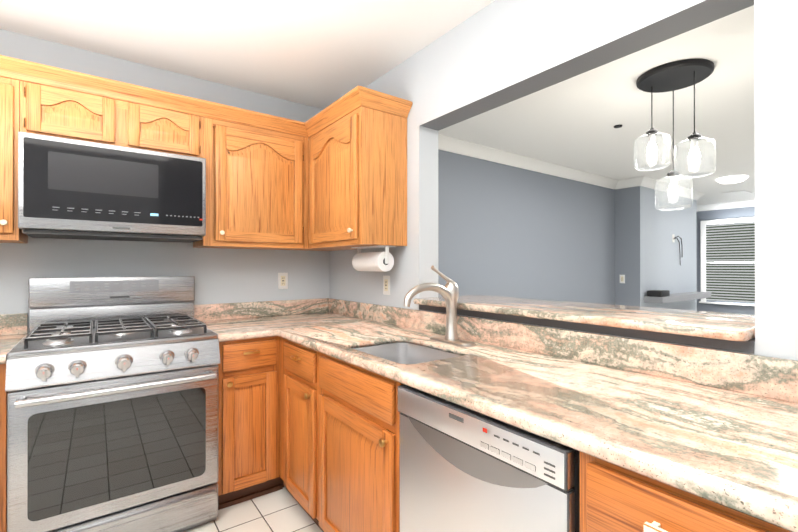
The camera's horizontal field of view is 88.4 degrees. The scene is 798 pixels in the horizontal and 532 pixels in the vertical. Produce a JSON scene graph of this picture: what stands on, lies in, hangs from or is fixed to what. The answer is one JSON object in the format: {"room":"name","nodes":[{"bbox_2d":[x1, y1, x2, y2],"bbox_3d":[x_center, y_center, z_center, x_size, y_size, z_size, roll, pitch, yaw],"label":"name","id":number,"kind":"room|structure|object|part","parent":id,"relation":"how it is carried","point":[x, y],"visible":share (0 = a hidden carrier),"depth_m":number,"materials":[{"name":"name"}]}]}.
{"room":"kitchen","nodes":[
{"label":"kitchen","id":0,"kind":"room"},
{"bbox_2d":[182,485,321,531],"bbox_3d":[2.715,1.312,3.182,10.980,0.100,4.940,0,0,-36],"label":"floor","id":1,"kind":"structure","parent":0,"point":[281,510],"depth_m":2.06,"materials":[{"name":"tile"}]},
{"bbox_2d":[0,364,8,531],"bbox_3d":[-2.103,0.821,1.540,0.989,0.875,0.655,0,0,-36],"label":"base cabinet","id":2,"kind":"object","parent":1,"relation":"on","point":[3,460],"visible":0.33,"depth_m":1.60,"materials":[{"name":"brown wood"}]},
{"bbox_2d":[0,313,27,363],"bbox_3d":[-2.108,0.309,1.550,0.991,0.142,0.637,0,0,-36],"label":"countertop","id":3,"kind":"structure","parent":2,"relation":"on","point":[13,330],"depth_m":2.04,"materials":[{"name":"stone"}]},
{"bbox_2d":[5,276,219,531],"bbox_3d":[-1.355,0.659,2.014,0.760,1.200,0.764,0,0,-36],"label":"range","id":4,"kind":"object","parent":1,"relation":"on","point":[112,420],"visible":1,"depth_m":1.80,"materials":[{"name":"silver metal"}]},
{"bbox_2d":[217,336,283,509],"bbox_3d":[-0.708,0.823,2.570,0.932,0.875,0.655,0,0,-36],"label":"base cabinet","id":5,"kind":"object","parent":1,"relation":"on","point":[249,427],"visible":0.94,"depth_m":2.15,"materials":[{"name":"brown wood"}]},
{"bbox_2d":[194,298,797,531],"bbox_3d":[0.060,0.309,1.528,0.934,0.142,3.247,0,0,-36],"label":"countertop","id":6,"kind":"structure","parent":5,"relation":"on","point":[720,427],"depth_m":1.12,"materials":[{"name":"stone"}]},
{"bbox_2d":[352,342,461,363],"bbox_3d":[0.023,0.493,1.704,0.392,0.252,0.520,0,0,-36],"label":"sink","id":7,"kind":"object","parent":6,"relation":"in","point":[403,353],"visible":0.12,"depth_m":1.92,"materials":[{"name":"silver metal"}]},
{"bbox_2d":[403,266,474,346],"bbox_3d":[0.143,0.170,1.783,0.304,0.345,0.260,0,0,-36],"label":"faucet","id":8,"kind":"object","parent":6,"relation":"on","point":[449,291],"visible":1,"depth_m":1.82,"materials":[{"name":"silver metal"}]},
{"bbox_2d":[280,337,323,531],"bbox_3d":[-0.302,0.823,2.252,0.655,0.875,0.565,0,0,-36],"label":"base cabinet","id":9,"kind":"object","parent":1,"relation":"on","point":[299,419],"visible":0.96,"depth_m":1.99,"materials":[{"name":"brown wood"}]},
{"bbox_2d":[319,353,403,531],"bbox_3d":[0.050,0.821,1.777,0.654,0.875,0.613,0,0,-36],"label":"base cabinet","id":10,"kind":"object","parent":1,"relation":"on","point":[358,450],"visible":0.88,"depth_m":1.56,"materials":[{"name":"brown wood"}]},
{"bbox_2d":[398,385,579,531],"bbox_3d":[0.414,0.824,1.276,0.607,0.868,0.599,0,0,-36],"label":"dishwasher","id":11,"kind":"object","parent":1,"relation":"on","point":[462,469],"visible":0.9,"depth_m":1.07,"materials":[{"name":"grey metal"}]},
{"bbox_2d":[580,452,789,531],"bbox_3d":[0.869,0.819,0.663,0.657,0.875,0.898,0,0,-36],"label":"base cabinet","id":12,"kind":"object","parent":1,"relation":"on","point":[614,498],"visible":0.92,"depth_m":0.74,"materials":[{"name":"brown wood"}]},
{"bbox_2d":[0,29,614,332],"bbox_3d":[0.059,0.043,3.636,7.240,2.440,0.140,0,0,-36],"label":"wall","id":13,"kind":"structure","parent":0,"point":[504,230],"depth_m":3.79,"materials":[{"name":"grey paint"}]},
{"bbox_2d":[0,77,27,242],"bbox_3d":[-2.194,-0.479,1.667,0.990,0.725,0.348,0,0,-36],"label":"upper cabinet","id":14,"kind":"object","parent":13,"relation":"attached to","point":[10,231],"visible":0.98,"depth_m":1.83,"materials":[{"name":"brown wood"}]},
{"bbox_2d":[20,81,202,157],"bbox_3d":[-1.495,-0.715,2.200,0.763,0.250,0.322,0,0,-36],"label":"upper cabinet","id":15,"kind":"object","parent":13,"relation":"attached to","point":[55,111],"visible":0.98,"depth_m":2.04,"materials":[{"name":"brown wood"}]},
{"bbox_2d":[18,131,205,242],"bbox_3d":[-1.470,-0.365,2.168,0.755,0.443,0.401,0,0,-36],"label":"over-the-range microwave","id":16,"kind":"object","parent":15,"relation":"attached to","point":[68,188],"visible":1,"depth_m":1.98,"materials":[{"name":"silver metal"}]},
{"bbox_2d":[193,117,307,249],"bbox_3d":[-0.924,-0.477,2.604,0.633,0.725,0.348,0,0,-36],"label":"upper cabinet","id":17,"kind":"object","parent":13,"relation":"attached to","point":[256,188],"visible":1,"depth_m":2.47,"materials":[{"name":"brown wood"}]},
{"bbox_2d":[278,273,287,288],"bbox_3d":[-0.818,0.105,2.895,0.070,0.116,0.008,0,0,-36],"label":"electrical outlet","id":18,"kind":"object","parent":13,"relation":"attached to","point":[282,280],"visible":1,"depth_m":2.89,"materials":[{"name":"white plastic"}]},
{"bbox_2d":[0,0,754,205],"bbox_3d":[2.715,-1.228,3.188,10.980,0.100,4.940,0,0,-36],"label":"ceiling","id":19,"kind":"structure","parent":0,"point":[322,54],"depth_m":2.40,"materials":[{"name":"white paint"}]},
{"bbox_2d":[634,59,715,210],"bbox_3d":[1.712,-0.774,2.544,0.442,0.810,0.442,0,0,-36],"label":"pendant light","id":20,"kind":"object","parent":19,"relation":"hanging from","point":[675,75],"visible":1,"depth_m":2.52,"materials":[{"name":"grey metal"}]},
{"bbox_3d":[1.614,-0.744,2.620,0.060,0.090,0.060,0,0,-36],"label":"bulb","id":21,"kind":"part","parent":20,"relation":"part of","materials":[{"name":"white glass"}]},
{"bbox_2d":[634,133,670,170],"bbox_3d":[1.614,-0.730,2.620,0.203,0.212,0.203,0,0,-36],"label":"shade","id":22,"kind":"object","parent":20,"relation":"on","point":[651,150],"depth_m":2.61,"materials":[{"name":"clear glass"}]},
{"bbox_3d":[1.776,-0.489,2.658,0.060,0.090,0.060,0,0,-36],"label":"bulb","id":23,"kind":"part","parent":20,"relation":"part of","materials":[{"name":"white glass"}]},
{"bbox_2d":[655,175,692,210],"bbox_3d":[1.776,-0.475,2.658,0.203,0.212,0.203,0,0,-36],"label":"shade","id":24,"kind":"object","parent":20,"relation":"on","point":[673,191],"depth_m":2.65,"materials":[{"name":"clear glass"}]},
{"bbox_3d":[1.734,-0.650,2.411,0.060,0.090,0.060,0,0,-36],"label":"bulb","id":25,"kind":"part","parent":20,"relation":"part of","materials":[{"name":"white glass"}]},
{"bbox_2d":[674,137,715,178],"bbox_3d":[1.734,-0.636,2.411,0.203,0.212,0.203,0,0,-36],"label":"shade","id":26,"kind":"object","parent":20,"relation":"on","point":[694,155],"depth_m":2.40,"materials":[{"name":"clear glass"}]},
{"bbox_2d":[716,175,747,183],"bbox_3d":[4.441,-1.137,5.480,0.340,0.070,0.340,0,0,-36],"label":"flush ceiling light","id":27,"kind":"object","parent":19,"relation":"attached to","point":[731,179],"visible":1,"depth_m":5.40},
{"bbox_2d":[721,190,751,195],"bbox_3d":[5.390,-1.163,6.553,0.400,0.012,0.300,0,0,-36],"label":"ceiling vent","id":28,"kind":"object","parent":19,"relation":"in","point":[740,192],"visible":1,"depth_m":6.56,"materials":[{"name":"white"}]},
{"bbox_2d":[330,0,797,359],"bbox_3d":[0.776,0.038,1.468,0.140,2.440,4.200,0,0,-36],"label":"wall","id":29,"kind":"structure","parent":0,"point":[494,54],"depth_m":1.57,"materials":[{"name":"grey paint"}]},
{"bbox_2d":[298,106,406,250],"bbox_3d":[-0.381,-0.476,2.621,0.348,0.725,0.967,0,0,-36],"label":"upper cabinet","id":30,"kind":"object","parent":29,"relation":"attached to","point":[357,177],"visible":1,"depth_m":2.27,"materials":[{"name":"brown wood"}]},
{"bbox_2d":[0,55,412,138],"bbox_3d":[-1.225,-0.881,1.790,2.692,0.076,0.734,0,0,-36],"label":"crown molding","id":31,"kind":"structure","parent":30,"relation":"on","point":[358,96],"depth_m":2.18,"materials":[{"name":"brown wood"}]},
{"bbox_2d":[351,245,395,271],"bbox_3d":[-0.155,-0.041,2.401,0.120,0.145,0.306,0,0,-36],"label":"paper towel holder","id":32,"kind":"object","parent":30,"relation":"attached to","point":[377,261],"visible":1,"depth_m":2.32,"materials":[{"name":"white paper"}]},
{"bbox_2d":[383,276,389,294],"bbox_3d":[-0.076,0.117,2.496,0.008,0.116,0.070,0,0,-36],"label":"electrical outlet","id":33,"kind":"object","parent":29,"relation":"attached to","point":[386,285],"visible":1,"depth_m":2.49,"materials":[{"name":"white plastic"}]},
{"bbox_2d":[413,295,754,340],"bbox_3d":[0.691,0.188,1.793,0.510,0.030,1.415,0,0,-36],"label":"bar","id":34,"kind":"object","parent":29,"relation":"on","point":[725,326],"visible":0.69,"depth_m":1.46,"materials":[{"name":"stone"}]},
{"bbox_2d":[419,305,753,353],"bbox_3d":[0.532,0.221,1.676,0.004,0.032,1.423,0,0,-36],"label":"strip","id":35,"kind":"object","parent":29,"relation":"attached to","point":[743,346],"visible":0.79,"depth_m":1.39,"materials":[{"name":"grey"}]},
{"bbox_2d":[615,186,696,310],"bbox_3d":[3.785,0.050,6.367,2.000,2.440,0.770,0,0,-36],"label":"wall","id":36,"kind":"structure","parent":0,"point":[648,255],"depth_m":5.71,"materials":[{"name":"grey paint"}]},
{"bbox_2d":[620,275,624,282],"bbox_3d":[3.068,0.178,5.645,0.008,0.116,0.070,0,0,-36],"label":"outlet","id":37,"kind":"object","parent":36,"relation":"attached to","point":[622,278],"visible":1,"depth_m":5.64,"materials":[{"name":"white plastic"}]},
{"bbox_2d":[672,234,682,264],"bbox_3d":[4.186,-0.240,6.149,0.326,0.460,0.055,0,0,-36],"label":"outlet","id":38,"kind":"object","parent":36,"relation":"attached to","point":[673,237],"visible":0.98,"depth_m":6.12,"materials":[{"name":"white plastic"}]},
{"bbox_2d":[644,292,710,302],"bbox_3d":[4.083,0.449,5.962,1.800,0.080,0.228,0,0,-36],"label":"floating shelf","id":39,"kind":"object","parent":36,"relation":"attached to","point":[677,297],"visible":1,"depth_m":5.68,"materials":[{"name":"grey wood"}]},
{"bbox_2d":[647,290,669,296],"bbox_3d":[3.482,0.367,5.514,0.260,0.079,0.180,0,0,-36],"label":"speaker","id":40,"kind":"object","parent":39,"relation":"on","point":[658,293],"visible":1,"depth_m":5.44,"materials":[{"name":"black"}]},
{"bbox_2d":[696,206,754,314],"bbox_3d":[7.166,0.050,6.282,0.140,2.440,4.640,0,0,-36],"label":"wall","id":41,"kind":"structure","parent":0,"point":[741,212],"depth_m":7.73,"materials":[{"name":"grey paint"}]},
{"bbox_2d":[699,217,754,305],"bbox_3d":[6.314,-0.080,7.276,0.050,1.585,1.680,0,0,-36],"label":"window","id":42,"kind":"structure","parent":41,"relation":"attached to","point":[727,259],"depth_m":7.59,"materials":[{"name":"white plastic"}]},
{"bbox_3d":[5.283,0.040,2.097,7.860,2.440,0.140,0,0,-36],"label":"wall","id":43,"kind":"structure","parent":0,"visible":0},
{"bbox_2d":[438,134,624,188],"bbox_3d":[1.335,-1.122,4.418,4.258,0.104,0.118,0,0,-36],"label":"crown molding","id":44,"kind":"structure","parent":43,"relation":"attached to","point":[461,147],"depth_m":4.41,"materials":[{"name":"white paint"}]},
{"bbox_2d":[636,176,704,199],"bbox_3d":[4.041,-1.118,6.022,2.186,0.104,0.094,0,0,-36],"label":"crown molding","id":45,"kind":"structure","parent":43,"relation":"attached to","point":[644,181],"depth_m":5.74,"materials":[{"name":"white paint"}]},
{"bbox_2d":[696,200,754,211],"bbox_3d":[7.030,-1.117,6.272,0.092,0.104,4.498,0,0,-36],"label":"crown molding","id":46,"kind":"structure","parent":43,"relation":"attached to","point":[749,203],"depth_m":7.60,"materials":[{"name":"white paint"}]}
]}

